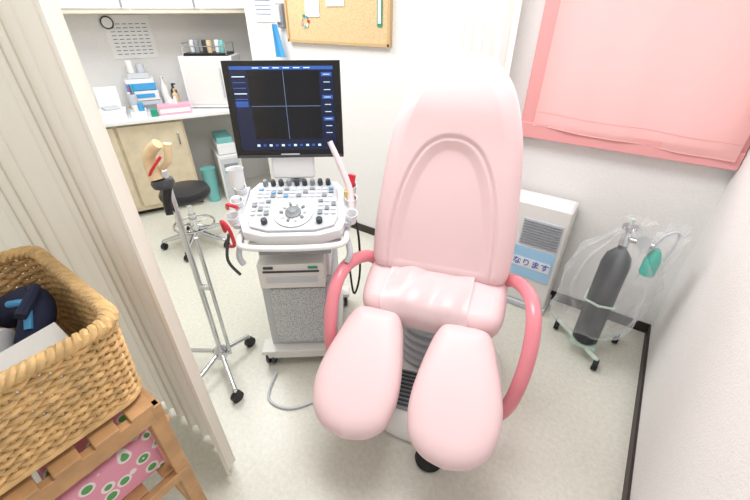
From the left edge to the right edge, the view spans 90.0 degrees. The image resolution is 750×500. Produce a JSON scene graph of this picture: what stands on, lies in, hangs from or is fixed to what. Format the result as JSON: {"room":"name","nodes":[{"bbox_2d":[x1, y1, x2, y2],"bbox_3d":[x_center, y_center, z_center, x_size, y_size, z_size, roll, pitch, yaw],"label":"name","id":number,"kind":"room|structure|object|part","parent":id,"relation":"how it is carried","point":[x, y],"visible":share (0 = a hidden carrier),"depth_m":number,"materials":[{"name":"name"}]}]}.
{"room":"gynecology examination room","nodes":[
{"label":"gynecology examination room","id":0,"kind":"room"},
{"bbox_2d":[63,13,269,183],"bbox_3d":[-2.310,-1.538,2.916,3.900,2.450,0.100,-16,36,-24],"label":"wall","id":1,"kind":"structure","parent":0,"point":[90,40],"depth_m":3.16,"materials":[{"name":"white paint"}]},
{"bbox_2d":[100,15,158,58],"bbox_3d":[-1.946,-1.689,2.975,0.335,0.300,0.018,-16,36,-24],"label":"poster","id":2,"kind":"object","parent":1,"relation":"attached to","point":[129,36],"visible":1,"depth_m":2.98,"materials":[{"name":"white paper"}]},
{"bbox_2d":[58,0,244,13],"bbox_3d":[-1.808,-2.028,2.624,1.902,0.631,0.340,-16,36,-24],"label":"upper cabinet","id":3,"kind":"object","parent":1,"relation":"attached to","point":[67,6],"visible":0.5,"depth_m":2.71,"materials":[{"name":"white plastic"}]},
{"bbox_2d":[31,174,644,499],"bbox_3d":[-0.810,0.337,2.350,6.000,0.100,6.000,21,38,29],"label":"floor","id":4,"kind":"structure","parent":0,"point":[567,437],"depth_m":1.64,"materials":[{"name":"plastic"}]},
{"bbox_2d":[0,321,206,499],"bbox_3d":[-0.846,0.690,1.011,0.505,0.748,0.526,21,38,29],"label":"wooden rack","id":5,"kind":"object","parent":4,"relation":"on","point":[113,461],"visible":0.59,"depth_m":0.86,"materials":[{"name":"brown wood"}]},
{"bbox_2d":[0,245,141,495],"bbox_3d":[-0.843,0.260,0.755,0.498,0.242,0.513,21,38,29],"label":"wicker basket","id":6,"kind":"object","parent":5,"relation":"on","point":[54,379],"visible":1,"depth_m":0.76,"materials":[{"name":"brown wicker"}]},
{"bbox_2d":[104,107,229,213],"bbox_3d":[-2.047,-0.731,3.184,2.100,0.800,0.500,-16,36,-24],"label":"base cabinet","id":7,"kind":"object","parent":4,"relation":"on","point":[129,138],"visible":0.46,"depth_m":3.03,"materials":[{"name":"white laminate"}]},
{"bbox_2d":[104,107,229,126],"bbox_3d":[-2.047,-1.055,2.977,2.100,0.030,0.500,-16,36,-24],"label":"countertop","id":8,"kind":"structure","parent":7,"relation":"on","point":[200,111],"depth_m":2.97,"materials":[{"name":"white laminate"}]},
{"bbox_2d":[93,86,128,121],"bbox_3d":[-2.026,-1.118,2.864,0.190,0.198,0.313,-16,36,-24],"label":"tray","id":9,"kind":"object","parent":8,"relation":"on","point":[111,109],"visible":0.88,"depth_m":2.90,"materials":[{"name":"white plastic"}]},
{"bbox_2d":[126,84,147,117],"bbox_3d":[-1.855,-1.156,2.902,0.110,0.220,0.160,-16,36,-24],"label":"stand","id":10,"kind":"object","parent":8,"relation":"on","point":[138,110],"visible":1,"depth_m":2.90,"materials":[{"name":"white plastic"}]},
{"bbox_2d":[124,60,162,111],"bbox_3d":[-1.902,-1.339,3.049,0.240,0.370,0.224,-16,36,-24],"label":"boxes","id":11,"kind":"object","parent":8,"relation":"on","point":[144,86],"visible":0.83,"depth_m":3.00,"materials":[{"name":"white cardboard"}]},
{"bbox_2d":[160,76,179,102],"bbox_3d":[-1.749,-1.352,3.185,0.125,0.246,0.148,-16,36,-24],"label":"pump bottles","id":12,"kind":"object","parent":8,"relation":"on","point":[163,87],"visible":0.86,"depth_m":3.14,"materials":[{"name":"white plastic"}]},
{"bbox_2d":[150,95,191,116],"bbox_3d":[-1.632,-1.156,2.982,0.295,0.135,0.125,-16,36,-24],"label":"tissue box","id":13,"kind":"object","parent":8,"relation":"on","point":[173,107],"visible":1,"depth_m":2.97,"materials":[{"name":"pink cardboard"}]},
{"bbox_2d":[178,39,240,107],"bbox_3d":[-1.352,-1.468,3.130,0.420,0.500,0.265,0,33,-1],"label":"cabinet","id":14,"kind":"object","parent":8,"relation":"on","point":[202,74],"visible":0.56,"depth_m":3.03,"materials":[{"name":"white plastic"}]},
{"bbox_2d":[180,39,233,55],"bbox_3d":[-1.352,-1.639,3.035,0.348,0.108,0.207,0,33,-1],"label":"tray","id":15,"kind":"object","parent":14,"relation":"on","point":[219,45],"depth_m":3.00,"materials":[{"name":"black plastic"}]},
{"bbox_2d":[158,180,229,261],"bbox_3d":[-1.313,-0.242,2.735,0.458,0.462,0.505,8,34,13],"label":"stool","id":16,"kind":"object","parent":4,"relation":"on","point":[187,193],"visible":0.73,"depth_m":2.68,"materials":[{"name":"black plastic"}]},
{"bbox_3d":[-1.335,-0.408,2.636,0.336,0.077,0.336,8,34,13],"label":"seat","id":17,"kind":"part","parent":16,"relation":"part of","materials":[{"name":"black leather"}]},
{"bbox_2d":[142,139,255,402],"bbox_3d":[-0.767,0.140,1.513,0.386,1.134,0.378,-9,34,-14],"label":"stand","id":18,"kind":"object","parent":4,"relation":"on","point":[157,174],"visible":0.88,"depth_m":1.51,"materials":[{"name":"silver metal"}]},
{"bbox_2d":[200,166,220,201],"bbox_3d":[-1.498,-0.600,3.435,0.132,0.310,0.132,-16,36,-24],"label":"waste bin","id":19,"kind":"object","parent":4,"relation":"on","point":[208,173],"visible":0.97,"depth_m":3.38,"materials":[{"name":"teal plastic"}]},
{"bbox_2d":[211,130,245,201],"bbox_3d":[-1.377,-0.802,3.514,0.190,0.565,0.408,-16,36,-24],"label":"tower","id":20,"kind":"object","parent":4,"relation":"on","point":[224,152],"visible":0.65,"depth_m":3.33,"materials":[{"name":"white plastic"}]},
{"bbox_2d":[219,60,360,362],"bbox_3d":[-0.332,-0.095,1.681,0.532,1.349,0.625,-1,33,-2],"label":"machine","id":21,"kind":"object","parent":4,"relation":"on","point":[287,112],"visible":0.96,"depth_m":1.46,"materials":[{"name":"grey plastic"}]},
{"bbox_2d":[226,165,244,195],"bbox_3d":[-0.564,-0.258,1.550,0.068,0.165,0.068,-1,33,-2],"label":"cup","id":22,"kind":"object","parent":21,"relation":"on","point":[235,174],"depth_m":1.51,"materials":[{"name":"white plastic"}]},
{"bbox_3d":[-0.319,-0.160,1.508,0.404,0.062,0.312,-1,50,-2],"label":"panel","id":23,"kind":"part","parent":21,"relation":"part of","materials":[{"name":"white plastic"}]},
{"bbox_3d":[-0.337,-0.358,1.574,0.170,0.352,0.098,-1,33,-2],"label":"monitor arm","id":24,"kind":"part","parent":21,"relation":"part of","materials":[{"name":"grey plastic"}]},
{"bbox_2d":[236,227,352,265],"bbox_3d":[-0.319,-0.087,1.559,0.454,0.153,0.410,-1,33,-2],"label":"handle","id":25,"kind":"object","parent":21,"relation":"on","point":[263,240],"depth_m":1.41,"materials":[{"name":"grey plastic"}]},
{"bbox_2d":[267,371,312,409],"bbox_3d":[-0.088,0.415,2.110,0.359,0.024,1.255,17,36,25],"label":"cable","id":26,"kind":"object","parent":4,"relation":"on","point":[275,373],"visible":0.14,"depth_m":1.68,"materials":[{"name":"grey plastic"}]},
{"bbox_2d":[313,50,541,472],"bbox_3d":[0.226,0.058,1.404,0.782,1.389,1.044,10,34,15],"label":"chair","id":27,"kind":"object","parent":4,"relation":"on","point":[418,363],"visible":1,"depth_m":1.32,"materials":[{"name":"pink leather"}]},
{"bbox_3d":[-0.066,0.277,1.585,0.203,0.496,0.404,10,34,15],"label":"armrest","id":28,"kind":"part","parent":27,"relation":"part of","materials":[{"name":"pink"}]},
{"bbox_2d":[363,261,506,337],"bbox_3d":[0.236,0.185,1.524,0.566,0.150,0.280,10,51,15],"label":"seat cushion","id":29,"kind":"object","parent":27,"relation":"on","point":[482,308],"depth_m":1.42,"materials":[{"name":"pink leather"}]},
{"bbox_3d":[0.260,0.552,1.849,0.710,0.078,0.816,10,34,15],"label":"plate","id":30,"kind":"part","parent":27,"relation":"part of","materials":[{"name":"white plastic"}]},
{"bbox_3d":[0.278,-0.278,1.386,0.548,0.820,0.151,10,22,15],"label":"backrest","id":31,"kind":"part","parent":27,"relation":"part of","materials":[{"name":"pink leather"}]},
{"bbox_3d":[0.486,0.369,1.440,0.203,0.496,0.404,10,34,15],"label":"armrest","id":32,"kind":"part","parent":27,"relation":"part of","materials":[{"name":"pink"}]},
{"bbox_2d":[507,189,578,314],"bbox_3d":[0.857,0.000,2.167,0.420,0.665,0.190,21,38,29],"label":"heater","id":33,"kind":"object","parent":4,"relation":"on","point":[545,222],"visible":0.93,"depth_m":2.00,"materials":[{"name":"white plastic"}]},
{"bbox_2d":[510,217,563,284],"bbox_3d":[0.865,0.007,2.039,0.220,0.360,0.013,21,38,29],"label":"air vent","id":34,"kind":"object","parent":33,"relation":"attached to","point":[539,243],"depth_m":2.02,"materials":[{"name":"grey plastic"}]},
{"bbox_2d":[549,218,680,370],"bbox_3d":[1.074,0.182,1.757,0.391,0.800,0.308,12,34,18],"label":"cylinder","id":35,"kind":"object","parent":4,"relation":"on","point":[614,266],"visible":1,"depth_m":1.69,"materials":[{"name":"black metal"}]},
{"bbox_3d":[1.094,0.194,1.794,0.308,0.740,0.319,21,38,29],"label":"trolley frame","id":36,"kind":"part","parent":35,"relation":"part of","materials":[{"name":"green metal"}]},
{"bbox_2d":[243,0,733,323],"bbox_3d":[0.306,-1.064,2.175,3.000,2.450,0.100,21,38,29],"label":"wall","id":37,"kind":"structure","parent":0,"point":[610,188],"depth_m":2.00,"materials":[{"name":"white paint"}]},
{"bbox_2d":[252,0,274,21],"bbox_3d":[-0.778,-1.741,2.573,0.200,0.300,0.008,21,38,29],"label":"posted notice","id":38,"kind":"object","parent":37,"relation":"attached to","point":[263,9],"visible":1,"depth_m":2.62,"materials":[{"name":"white paper"}]},
{"bbox_2d":[274,3,285,27],"bbox_3d":[-0.643,-1.583,2.532,0.060,0.140,0.045,21,38,29],"label":"handset","id":39,"kind":"object","parent":37,"relation":"attached to","point":[279,7],"visible":0.97,"depth_m":2.52,"materials":[{"name":"grey plastic"}]},
{"bbox_2d":[272,24,285,57],"bbox_3d":[-0.664,-1.445,2.594,0.090,0.200,0.024,21,38,29],"label":"ribbon","id":40,"kind":"object","parent":39,"relation":"hanging from","point":[279,50],"visible":1,"depth_m":2.60,"materials":[{"name":"blue plastic"}]},
{"bbox_2d":[283,0,392,47],"bbox_3d":[-0.250,-1.566,2.225,0.836,0.606,0.028,21,38,29],"label":"corkboard","id":41,"kind":"object","parent":37,"relation":"attached to","point":[338,22],"visible":1,"depth_m":2.29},
{"bbox_2d":[351,223,648,332],"bbox_3d":[0.274,-0.033,2.780,2.980,0.060,0.010,21,38,29],"label":"baseboard","id":42,"kind":"structure","parent":37,"relation":"attached to","point":[618,318],"depth_m":2.21,"materials":[{"name":"black"}]},
{"bbox_2d":[521,0,749,170],"bbox_3d":[1.123,-0.964,1.443,0.888,1.170,0.070,21,38,29],"label":"frame","id":43,"kind":"object","parent":37,"relation":"attached to","point":[551,8],"visible":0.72,"depth_m":1.72,"materials":[{"name":"pink"}]},
{"bbox_2d":[533,0,749,162],"bbox_3d":[1.121,-0.949,1.389,0.814,1.134,0.036,21,38,29],"label":"roller blind","id":44,"kind":"object","parent":37,"relation":"attached to","point":[674,73],"visible":1,"depth_m":1.53,"materials":[{"name":"pink fabric"}]},
{"bbox_2d":[630,147,749,499],"bbox_3d":[0.652,0.117,0.327,0.100,2.450,3.300,21,38,29],"label":"wall","id":45,"kind":"structure","parent":0,"point":[693,439],"depth_m":1.16,"materials":[{"name":"white paint"}]},
{"bbox_2d":[621,324,650,499],"bbox_3d":[0.608,1.107,0.997,0.010,0.060,3.080,21,38,29],"label":"baseboard","id":46,"kind":"structure","parent":45,"relation":"attached to","point":[626,492],"depth_m":1.57,"materials":[{"name":"black"}]},
{"bbox_3d":[-0.810,-1.811,0.976,6.000,0.100,6.000,21,38,29],"label":"ceiling","id":47,"kind":"structure","parent":0,"visible":0},
{"bbox_2d":[0,0,235,475],"bbox_3d":[-1.152,-0.361,1.094,1.461,2.370,0.139,16,36,23],"label":"privacy curtain","id":48,"kind":"object","parent":47,"relation":"hanging from","point":[65,192],"visible":0.66,"depth_m":1.04,"materials":[{"name":"white fabric"}]},
{"bbox_2d":[459,0,521,74],"bbox_3d":[0.522,-0.956,1.820,0.296,2.150,0.079,25,40,34],"label":"curtain","id":49,"kind":"object","parent":47,"relation":"hanging from","point":[489,27],"visible":0.2,"depth_m":1.76,"materials":[{"name":"white fabric"}]}
]}

